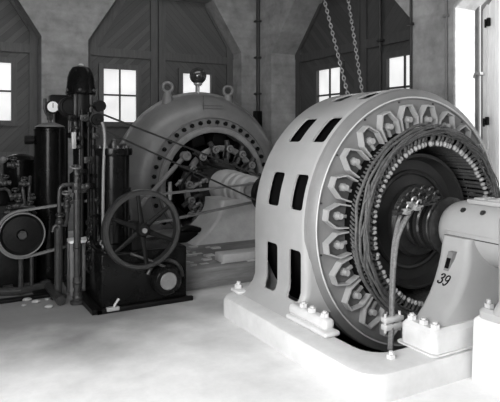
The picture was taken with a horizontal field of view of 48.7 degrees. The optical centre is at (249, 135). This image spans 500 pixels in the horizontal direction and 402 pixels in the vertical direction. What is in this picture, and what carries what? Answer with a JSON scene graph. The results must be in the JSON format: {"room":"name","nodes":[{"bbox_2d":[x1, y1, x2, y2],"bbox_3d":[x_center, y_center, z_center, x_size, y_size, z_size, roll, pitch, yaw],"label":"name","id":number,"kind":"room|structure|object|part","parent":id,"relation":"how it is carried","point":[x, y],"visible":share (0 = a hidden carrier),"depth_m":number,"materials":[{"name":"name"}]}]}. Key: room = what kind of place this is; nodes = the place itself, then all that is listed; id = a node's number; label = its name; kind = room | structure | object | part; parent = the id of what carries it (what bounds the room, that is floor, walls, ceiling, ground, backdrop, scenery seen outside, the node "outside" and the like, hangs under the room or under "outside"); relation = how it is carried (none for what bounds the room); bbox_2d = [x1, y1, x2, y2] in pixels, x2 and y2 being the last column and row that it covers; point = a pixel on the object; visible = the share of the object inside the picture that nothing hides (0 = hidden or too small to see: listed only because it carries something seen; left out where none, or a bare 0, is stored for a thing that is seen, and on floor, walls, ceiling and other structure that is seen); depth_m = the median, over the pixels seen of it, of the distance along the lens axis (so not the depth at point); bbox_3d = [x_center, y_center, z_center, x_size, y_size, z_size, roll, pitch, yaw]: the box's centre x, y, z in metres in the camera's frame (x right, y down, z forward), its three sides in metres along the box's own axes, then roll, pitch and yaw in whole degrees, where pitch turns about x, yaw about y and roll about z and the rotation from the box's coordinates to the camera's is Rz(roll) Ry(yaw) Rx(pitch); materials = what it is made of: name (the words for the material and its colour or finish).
{"room":"power station hall","nodes":[
{"label":"power station hall","id":0,"kind":"room"},
{"bbox_2d":[13,0,255,230],"bbox_3d":[-3.289,-1.000,10.822,7.685,5.600,0.510,0,0,-29],"label":"wall","id":1,"kind":"structure","parent":0,"point":[63,29],"depth_m":10.55,"materials":[{"name":"concrete"}]},
{"bbox_2d":[0,0,37,179],"bbox_3d":[-4.724,-0.575,10.238,1.850,4.730,0.115,0,0,-29],"label":"door","id":2,"kind":"structure","parent":1,"relation":"in","point":[18,41],"depth_m":10.40,"materials":[{"name":"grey wood"}]},
{"bbox_3d":[-4.801,-0.830,10.226,0.684,1.080,0.010,0,0,-29],"label":"pane","id":3,"kind":"part","parent":2,"relation":"part of","materials":[{"name":"grey glass"}]},
{"bbox_2d":[88,0,157,224],"bbox_3d":[-2.653,-0.575,11.391,1.550,4.730,0.115,0,0,-29],"label":"door","id":4,"kind":"structure","parent":1,"relation":"in","point":[123,48],"depth_m":11.42,"materials":[{"name":"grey wood"}]},
{"bbox_3d":[-2.695,-0.830,11.399,0.688,1.080,0.010,0,0,-29],"label":"pane","id":5,"kind":"part","parent":4,"relation":"part of","materials":[{"name":"grey glass"}]},
{"bbox_2d":[158,0,232,178],"bbox_3d":[-1.107,-0.575,12.252,1.970,4.730,0.115,0,0,-29],"label":"door","id":6,"kind":"structure","parent":1,"relation":"in","point":[189,37],"depth_m":12.13,"materials":[{"name":"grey wood"}]},
{"bbox_3d":[-1.177,-0.580,12.193,1.770,4.720,0.050,0,0,-29],"label":"rail","id":7,"kind":"part","parent":6,"relation":"part of","materials":[{"name":"grey wood"}]},
{"bbox_3d":[-1.200,-0.830,12.232,0.673,1.080,0.010,0,0,-29],"label":"pane","id":8,"kind":"part","parent":6,"relation":"part of","materials":[{"name":"grey glass"}]},
{"bbox_2d":[253,111,261,126],"bbox_3d":[0.138,-0.370,12.330,0.220,0.380,0.170,0,0,-29],"label":"switch box","id":9,"kind":"object","parent":1,"relation":"attached to","point":[257,115],"visible":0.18,"depth_m":12.28,"materials":[{"name":"black metal"}]},
{"bbox_2d":[0,225,499,401],"bbox_3d":[0.373,2.150,4.930,8.950,0.700,14.850,0,0,-29],"label":"floor","id":10,"kind":"structure","parent":0,"point":[187,351],"depth_m":4.43,"materials":[{"name":"concrete"}]},
{"bbox_2d":[0,154,33,205],"bbox_3d":[-3.165,1.018,7.223,0.752,1.565,0.452,0,0,-29],"label":"tank","id":11,"kind":"object","parent":10,"relation":"on","point":[26,161],"visible":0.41,"depth_m":7.11,"materials":[{"name":"black metal"}]},
{"bbox_2d":[0,282,49,303],"bbox_3d":[-2.982,1.782,6.329,1.150,0.035,1.040,0,0,-29],"label":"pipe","id":12,"kind":"object","parent":10,"relation":"on","point":[42,293],"visible":0.58,"depth_m":6.08,"materials":[{"name":"black metal"}]},
{"bbox_2d":[0,157,45,286],"bbox_3d":[-2.851,1.020,6.373,0.822,1.560,0.790,0,0,-29],"label":"pump","id":13,"kind":"object","parent":12,"relation":"on","point":[22,234],"visible":0.97,"depth_m":6.26,"materials":[{"name":"black metal"}]},
{"bbox_3d":[-2.554,1.510,6.289,0.057,0.520,0.173,0,0,43],"label":"stay rod","id":14,"kind":"part","parent":13,"relation":"part of","materials":[{"name":"metal"}]},
{"bbox_2d":[0,197,131,258],"bbox_3d":[-2.131,1.050,6.436,1.542,0.651,0.055,0,0,-30],"label":"belt","id":15,"kind":"object","parent":13,"relation":"attached to","point":[71,202],"visible":0.49,"depth_m":6.24,"materials":[{"name":"leather"}]},
{"bbox_2d":[22,297,31,300],"bbox_3d":[-2.434,1.782,6.024,0.099,0.039,0.074,0,0,-29],"label":"lump","id":16,"kind":"object","parent":10,"relation":"on","point":[26,298],"visible":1,"depth_m":6.00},
{"bbox_2d":[0,279,65,305],"bbox_3d":[-2.452,1.750,6.082,0.660,0.116,0.835,0,0,-29],"label":"pipe","id":17,"kind":"object","parent":10,"relation":"on","point":[6,290],"visible":0.9,"depth_m":6.20,"materials":[{"name":"metal"}]},
{"bbox_2d":[31,299,40,302],"bbox_3d":[-2.308,1.782,5.951,0.099,0.039,0.074,0,0,-29],"label":"lump","id":18,"kind":"object","parent":10,"relation":"on","point":[35,300],"visible":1,"depth_m":5.93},
{"bbox_2d":[24,98,65,283],"bbox_3d":[-2.529,0.668,6.833,0.487,2.263,0.388,0,0,-29],"label":"tank","id":19,"kind":"object","parent":10,"relation":"on","point":[49,138],"visible":0.87,"depth_m":6.70,"materials":[{"name":"black metal"}]},
{"bbox_3d":[-2.472,-0.227,6.833,0.070,0.174,0.115,0,0,-29],"label":"gauge stem","id":20,"kind":"part","parent":19,"relation":"part of","materials":[{"name":"metal"}]},
{"bbox_2d":[48,94,68,274],"bbox_3d":[-2.472,0.634,7.208,0.280,2.333,0.200,0,0,-29],"label":"pipe","id":21,"kind":"object","parent":10,"relation":"on","point":[58,118],"visible":0.15,"depth_m":7.16,"materials":[{"name":"black metal"}]},
{"bbox_2d":[50,182,73,299],"bbox_3d":[-2.084,1.157,6.141,0.269,1.275,0.181,0,0,-29],"label":"pipe","id":22,"kind":"object","parent":10,"relation":"on","point":[58,232],"visible":0.94,"depth_m":6.10,"materials":[{"name":"metal"}]},
{"bbox_2d":[67,237,89,295],"bbox_3d":[-1.973,1.490,6.341,0.230,0.620,0.230,0,0,-29],"label":"pipes","id":23,"kind":"object","parent":10,"relation":"on","point":[70,254],"visible":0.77,"depth_m":6.29,"materials":[{"name":"grey metal"}]},
{"bbox_3d":[-2.089,1.505,6.374,0.050,0.590,0.050,0,0,-29],"label":"leg","id":24,"kind":"part","parent":23,"relation":"part of","materials":[{"name":"grey metal"}]},
{"bbox_3d":[-2.006,1.505,6.226,0.050,0.590,0.050,0,0,-29],"label":"leg","id":25,"kind":"part","parent":23,"relation":"part of","materials":[{"name":"grey metal"}]},
{"bbox_3d":[-1.973,1.195,6.341,0.230,0.030,0.230,0,0,-29],"label":"seat","id":26,"kind":"part","parent":23,"relation":"part of","materials":[{"name":"grey metal"}]},
{"bbox_3d":[-1.940,1.505,6.457,0.050,0.590,0.050,0,0,-29],"label":"leg","id":27,"kind":"part","parent":23,"relation":"part of","materials":[{"name":"grey metal"}]},
{"bbox_3d":[-1.857,1.505,6.308,0.050,0.590,0.050,0,0,-29],"label":"leg","id":28,"kind":"part","parent":23,"relation":"part of","materials":[{"name":"grey metal"}]},
{"bbox_2d":[70,165,89,304],"bbox_3d":[-1.829,1.052,5.941,0.214,1.487,0.160,0,0,-29],"label":"pipe","id":29,"kind":"object","parent":10,"relation":"on","point":[77,187],"visible":0.98,"depth_m":5.89,"materials":[{"name":"metal"}]},
{"bbox_2d":[63,279,96,315],"bbox_3d":[-1.899,1.775,6.139,0.060,0.050,1.368,0,0,-30],"label":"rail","id":30,"kind":"object","parent":10,"relation":"on","point":[86,303],"visible":0.57,"depth_m":5.74,"materials":[{"name":"black metal"}]},
{"bbox_2d":[58,64,105,288],"bbox_3d":[-1.998,0.467,6.568,0.524,2.666,0.480,0,0,-29],"label":"governor","id":31,"kind":"object","parent":10,"relation":"on","point":[80,87],"visible":0.78,"depth_m":6.49,"materials":[{"name":"black metal"}]},
{"bbox_3d":[-2.150,-0.265,6.625,0.049,0.470,0.049,0,0,-29],"label":"neck post","id":32,"kind":"part","parent":31,"relation":"part of","materials":[{"name":"metal"}]},
{"bbox_3d":[-2.074,0.051,6.428,0.050,0.190,0.250,0,0,-29],"label":"sight glass","id":33,"kind":"part","parent":31,"relation":"part of","materials":[{"name":"glass"}]},
{"bbox_3d":[-2.047,-0.265,6.472,0.049,0.470,0.049,0,0,-29],"label":"neck post","id":34,"kind":"part","parent":31,"relation":"part of","materials":[{"name":"metal"}]},
{"bbox_3d":[-1.895,-0.265,6.576,0.049,0.470,0.049,0,0,-29],"label":"neck post","id":35,"kind":"part","parent":31,"relation":"part of","materials":[{"name":"metal"}]},
{"bbox_3d":[-1.867,-0.359,6.595,0.267,0.130,0.120,0,0,-29],"label":"knob","id":36,"kind":"part","parent":31,"relation":"part of","materials":[{"name":"black metal"}]},
{"bbox_2d":[82,139,192,314],"bbox_3d":[-1.385,0.915,6.340,1.050,1.770,1.575,0,0,-29],"label":"turbine governor","id":37,"kind":"object","parent":10,"relation":"on","point":[132,270],"visible":0.99,"depth_m":5.80,"materials":[{"name":"black metal"}]},
{"bbox_2d":[85,213,100,273],"bbox_3d":[-1.674,1.136,5.876,0.094,0.612,0.246,0,0,10],"label":"hanging chain","id":38,"kind":"object","parent":37,"relation":"hanging from","point":[97,214],"visible":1,"depth_m":5.78,"materials":[{"name":"black metal"}]},
{"bbox_2d":[100,122,105,247],"bbox_3d":[-1.579,0.522,5.931,0.074,1.356,0.034,0,0,-29],"label":"pipe","id":39,"kind":"object","parent":37,"relation":"attached to","point":[102,123],"visible":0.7,"depth_m":5.92,"materials":[{"name":"grey metal"}]},
{"bbox_3d":[-1.269,1.775,6.132,1.050,0.050,0.790,0,0,-29],"label":"bed frame","id":40,"kind":"part","parent":37,"relation":"part of","materials":[{"name":"black metal"}]},
{"bbox_3d":[-0.851,1.525,5.792,0.184,0.184,0.032,0,0,-29],"label":"plate","id":41,"kind":"part","parent":37,"relation":"part of","materials":[{"name":"grey metal"}]},
{"bbox_2d":[97,183,253,225],"bbox_3d":[-0.792,0.934,7.449,2.739,0.480,0.103,0,0,-40],"label":"belt","id":42,"kind":"object","parent":37,"relation":"attached to","point":[246,184],"visible":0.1,"depth_m":7.53,"materials":[{"name":"leather"}]},
{"bbox_2d":[97,81,272,290],"bbox_3d":[-0.268,0.413,8.979,3.430,2.774,4.050,0,0,-29],"label":"generator","id":43,"kind":"object","parent":10,"relation":"on","point":[220,245],"visible":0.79,"depth_m":9.13,"materials":[{"name":"grey metal"}]},
{"bbox_3d":[-1.305,0.897,9.003,0.065,0.294,0.065,0,0,38],"label":"terminal post","id":44,"kind":"part","parent":43,"relation":"part of","materials":[{"name":"metal"}]},
{"bbox_2d":[89,112,260,200],"bbox_3d":[-0.681,0.370,7.191,2.821,1.313,0.040,0,0,-32],"label":"belt","id":45,"kind":"object","parent":43,"relation":"attached to","point":[93,113],"visible":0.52,"depth_m":6.97,"materials":[{"name":"black leather"}]},
{"bbox_3d":[-1.020,0.806,9.030,0.322,0.147,0.190,0,0,-29],"label":"brush arm","id":46,"kind":"part","parent":43,"relation":"part of","materials":[{"name":"metal"}]},
{"bbox_3d":[-0.984,1.059,9.050,0.306,0.251,0.190,0,0,-29],"label":"brush arm","id":47,"kind":"part","parent":43,"relation":"part of","materials":[{"name":"metal"}]},
{"bbox_3d":[-0.848,0.398,10.001,3.290,2.405,0.900,0,0,-29],"label":"frame","id":48,"kind":"part","parent":43,"relation":"part of","materials":[{"name":"grey metal"}]},
{"bbox_2d":[189,67,205,93],"bbox_3d":[-0.951,-0.965,10.093,0.310,0.580,0.310,0,0,-29],"label":"globe lamp","id":49,"kind":"object","parent":43,"relation":"on","point":[197,75],"visible":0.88,"depth_m":9.99,"materials":[{"name":"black glass"}]},
{"bbox_3d":[-0.951,-1.100,10.093,0.310,0.310,0.310,0,0,-29],"label":"globe","id":50,"kind":"part","parent":49,"relation":"part of","materials":[{"name":"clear glass"}]},
{"bbox_3d":[-0.951,-0.825,10.093,0.160,0.300,0.160,0,0,-29],"label":"stem","id":51,"kind":"part","parent":49,"relation":"part of","materials":[{"name":"metal"}]},
{"bbox_3d":[-0.861,1.275,9.118,0.237,0.312,0.190,0,0,-29],"label":"brush arm","id":52,"kind":"part","parent":43,"relation":"part of","materials":[{"name":"metal"}]},
{"bbox_3d":[-0.614,0.238,9.256,0.228,0.315,0.190,0,0,-29],"label":"brush arm","id":53,"kind":"part","parent":43,"relation":"part of","materials":[{"name":"metal"}]},
{"bbox_3d":[-0.384,0.224,9.384,0.129,0.317,0.190,0,0,-29],"label":"brush arm","id":54,"kind":"part","parent":43,"relation":"part of","materials":[{"name":"metal"}]},
{"bbox_3d":[-0.133,1.508,6.985,0.580,0.105,0.240,0,0,-29],"label":"sole plate","id":55,"kind":"part","parent":43,"relation":"part of","materials":[{"name":"grey metal"}]},
{"bbox_3d":[-0.179,0.324,9.498,0.186,0.322,0.190,0,0,-29],"label":"brush arm","id":56,"kind":"part","parent":43,"relation":"part of","materials":[{"name":"metal"}]},
{"bbox_3d":[-0.019,0.506,9.588,0.277,0.287,0.190,0,0,-29],"label":"brush arm","id":57,"kind":"part","parent":43,"relation":"part of","materials":[{"name":"metal"}]},
{"bbox_2d":[224,88,499,401],"bbox_3d":[1.379,0.959,6.005,3.347,2.878,3.910,0,0,-29],"label":"generator","id":58,"kind":"object","parent":10,"relation":"on","point":[377,213],"visible":1,"depth_m":5.03,"materials":[{"name":"metal"}]},
{"bbox_3d":[1.412,0.560,5.943,2.980,2.080,0.950,0,0,-29],"label":"frame","id":59,"kind":"part","parent":58,"relation":"part of","materials":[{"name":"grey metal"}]},
{"bbox_3d":[0.797,0.725,5.027,0.300,0.204,0.012,8,-4,-29],"label":"clamp plate","id":60,"kind":"part","parent":58,"relation":"part of","materials":[{"name":"grey metal"}]},
{"bbox_3d":[0.800,0.984,5.029,0.300,0.204,0.012,-10,5,-29],"label":"clamp plate","id":61,"kind":"part","parent":58,"relation":"part of","materials":[{"name":"grey metal"}]},
{"bbox_3d":[0.852,0.475,5.058,0.300,0.204,0.012,24,-12,-27],"label":"clamp plate","id":62,"kind":"part","parent":58,"relation":"part of","materials":[{"name":"grey metal"}]},
{"bbox_3d":[0.862,1.232,5.063,0.300,0.204,0.012,-26,12,-27],"label":"clamp plate","id":63,"kind":"part","parent":58,"relation":"part of","materials":[{"name":"grey metal"}]},
{"bbox_3d":[0.962,0.249,5.119,0.300,0.204,0.012,40,-18,-23],"label":"clamp plate","id":64,"kind":"part","parent":58,"relation":"part of","materials":[{"name":"grey metal"}]},
{"bbox_3d":[0.978,1.454,5.128,0.300,0.204,0.012,-42,19,-22],"label":"clamp plate","id":65,"kind":"part","parent":58,"relation":"part of","materials":[{"name":"grey metal"}]},
{"bbox_3d":[1.120,0.064,5.207,0.204,0.300,0.012,-42,19,-22],"label":"clamp plate","id":66,"kind":"part","parent":58,"relation":"part of","materials":[{"name":"grey metal"}]},
{"bbox_3d":[1.140,1.634,5.218,0.204,0.300,0.012,40,-18,-23],"label":"clamp plate","id":67,"kind":"part","parent":58,"relation":"part of","materials":[{"name":"grey metal"}]},
{"bbox_3d":[1.313,-0.069,5.315,0.204,0.300,0.012,-26,12,-27],"label":"clamp plate","id":68,"kind":"part","parent":58,"relation":"part of","materials":[{"name":"grey metal"}]},
{"bbox_3d":[1.531,-0.140,5.436,0.204,0.300,0.012,-10,5,-29],"label":"clamp plate","id":69,"kind":"part","parent":58,"relation":"part of","materials":[{"name":"grey metal"}]},
{"bbox_3d":[1.756,-0.143,5.562,0.204,0.300,0.012,8,-4,-29],"label":"clamp plate","id":70,"kind":"part","parent":58,"relation":"part of","materials":[{"name":"grey metal"}]},
{"bbox_3d":[1.975,-0.080,5.684,0.204,0.300,0.012,24,-12,-27],"label":"clamp plate","id":71,"kind":"part","parent":58,"relation":"part of","materials":[{"name":"grey metal"}]},
{"bbox_3d":[1.646,1.057,4.593,0.040,0.080,0.040,0,0,-29],"label":"gauge glass","id":72,"kind":"part","parent":58,"relation":"part of","materials":[{"name":"black glass"}]},
{"bbox_3d":[2.084,0.562,4.738,0.240,0.055,0.350,0,0,-29],"label":"oil lid","id":73,"kind":"part","parent":58,"relation":"part of","materials":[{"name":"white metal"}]},
{"bbox_2d":[472,315,499,393],"bbox_3d":[2.876,1.560,3.880,2.000,0.480,1.580,0,0,-29],"label":"block","id":74,"kind":"object","parent":10,"relation":"on","point":[486,334],"visible":0.91,"depth_m":3.96,"materials":[{"name":"concrete"}]},
{"bbox_2d":[479,219,499,323],"bbox_3d":[2.575,0.925,3.906,1.500,0.790,1.120,0,0,-29],"label":"exciter","id":75,"kind":"object","parent":74,"relation":"on","point":[490,311],"visible":1,"depth_m":3.94,"materials":[{"name":"grey metal"}]},
{"bbox_2d":[260,0,491,146],"bbox_3d":[3.742,-1.000,6.840,0.725,5.600,14.310,0,0,-29],"label":"wall","id":76,"kind":"structure","parent":0,"point":[284,24],"depth_m":8.28,"materials":[{"name":"concrete"}]},
{"bbox_2d":[254,0,261,110],"bbox_3d":[0.182,-2.165,12.395,0.160,3.250,0.160,0,0,-29],"label":"conduit pipe","id":77,"kind":"object","parent":76,"relation":"attached to","point":[257,21],"visible":1,"depth_m":12.36,"materials":[{"name":"grey metal"}]},
{"bbox_2d":[295,0,359,117],"bbox_3d":[1.526,-0.530,11.424,0.115,4.640,2.356,0,0,-29],"label":"door","id":78,"kind":"structure","parent":76,"relation":"in","point":[318,76],"depth_m":11.32,"materials":[{"name":"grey wood"}]},
{"bbox_3d":[1.651,-0.830,11.257,0.010,1.080,0.783,0,0,-29],"label":"pane","id":79,"kind":"part","parent":78,"relation":"part of","materials":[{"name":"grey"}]},
{"bbox_2d":[376,0,384,90],"bbox_3d":[2.315,-1.000,9.817,0.112,5.580,0.112,0,0,-29],"label":"conduit pipe","id":80,"kind":"object","parent":76,"relation":"attached to","point":[380,40],"visible":0.31,"depth_m":9.80,"materials":[{"name":"grey metal"}]},
{"bbox_2d":[360,0,408,92],"bbox_3d":[2.562,-0.530,9.565,0.115,4.640,1.880,0,0,-29],"label":"door","id":81,"kind":"structure","parent":76,"relation":"in","point":[395,30],"depth_m":9.80,"materials":[{"name":"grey wood"}]},
{"bbox_3d":[2.667,-0.830,9.433,0.010,1.080,0.787,0,0,-29],"label":"pane","id":82,"kind":"part","parent":81,"relation":"part of","materials":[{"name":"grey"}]},
{"bbox_2d":[407,0,413,88],"bbox_3d":[2.442,-1.000,8.377,0.088,5.580,0.088,0,0,-29],"label":"conduit pipe","id":83,"kind":"object","parent":76,"relation":"attached to","point":[410,24],"visible":0.34,"depth_m":8.36,"materials":[{"name":"grey metal"}]},
{"bbox_2d":[442,0,448,99],"bbox_3d":[2.768,-1.000,7.792,0.072,5.580,0.072,0,0,-29],"label":"conduit pipe","id":84,"kind":"object","parent":76,"relation":"attached to","point":[445,15],"visible":0.3,"depth_m":7.78,"materials":[{"name":"grey metal"}]},
{"bbox_2d":[475,5,483,136],"bbox_3d":[3.287,-0.355,7.909,0.088,4.290,0.088,0,0,-29],"label":"conduit pipe","id":85,"kind":"object","parent":76,"relation":"attached to","point":[479,73],"visible":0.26,"depth_m":7.89,"materials":[{"name":"grey metal"}]},
{"bbox_2d":[482,0,499,185],"bbox_3d":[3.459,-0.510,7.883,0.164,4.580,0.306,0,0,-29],"label":"door","id":86,"kind":"structure","parent":76,"relation":"in","point":[490,13],"depth_m":7.89,"materials":[{"name":"white wood"}]},
{"bbox_3d":[0.373,-3.900,4.930,8.950,0.200,14.850,0,0,-29],"label":"ceiling","id":87,"kind":"structure","parent":0,"visible":0},
{"bbox_2d":[323,0,349,93],"bbox_3d":[0.859,-2.086,7.037,0.039,3.417,1.105,0,0,-39],"label":"chain","id":88,"kind":"object","parent":87,"relation":"hanging from","point":[327,13],"visible":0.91,"depth_m":6.78,"materials":[{"name":"grey metal"}]},
{"bbox_2d":[347,0,363,92],"bbox_3d":[1.244,-2.084,7.239,0.041,3.422,1.090,0,0,-16],"label":"chain","id":89,"kind":"object","parent":87,"relation":"hanging from","point":[348,2],"visible":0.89,"depth_m":6.96,"materials":[{"name":"grey metal"}]}
]}

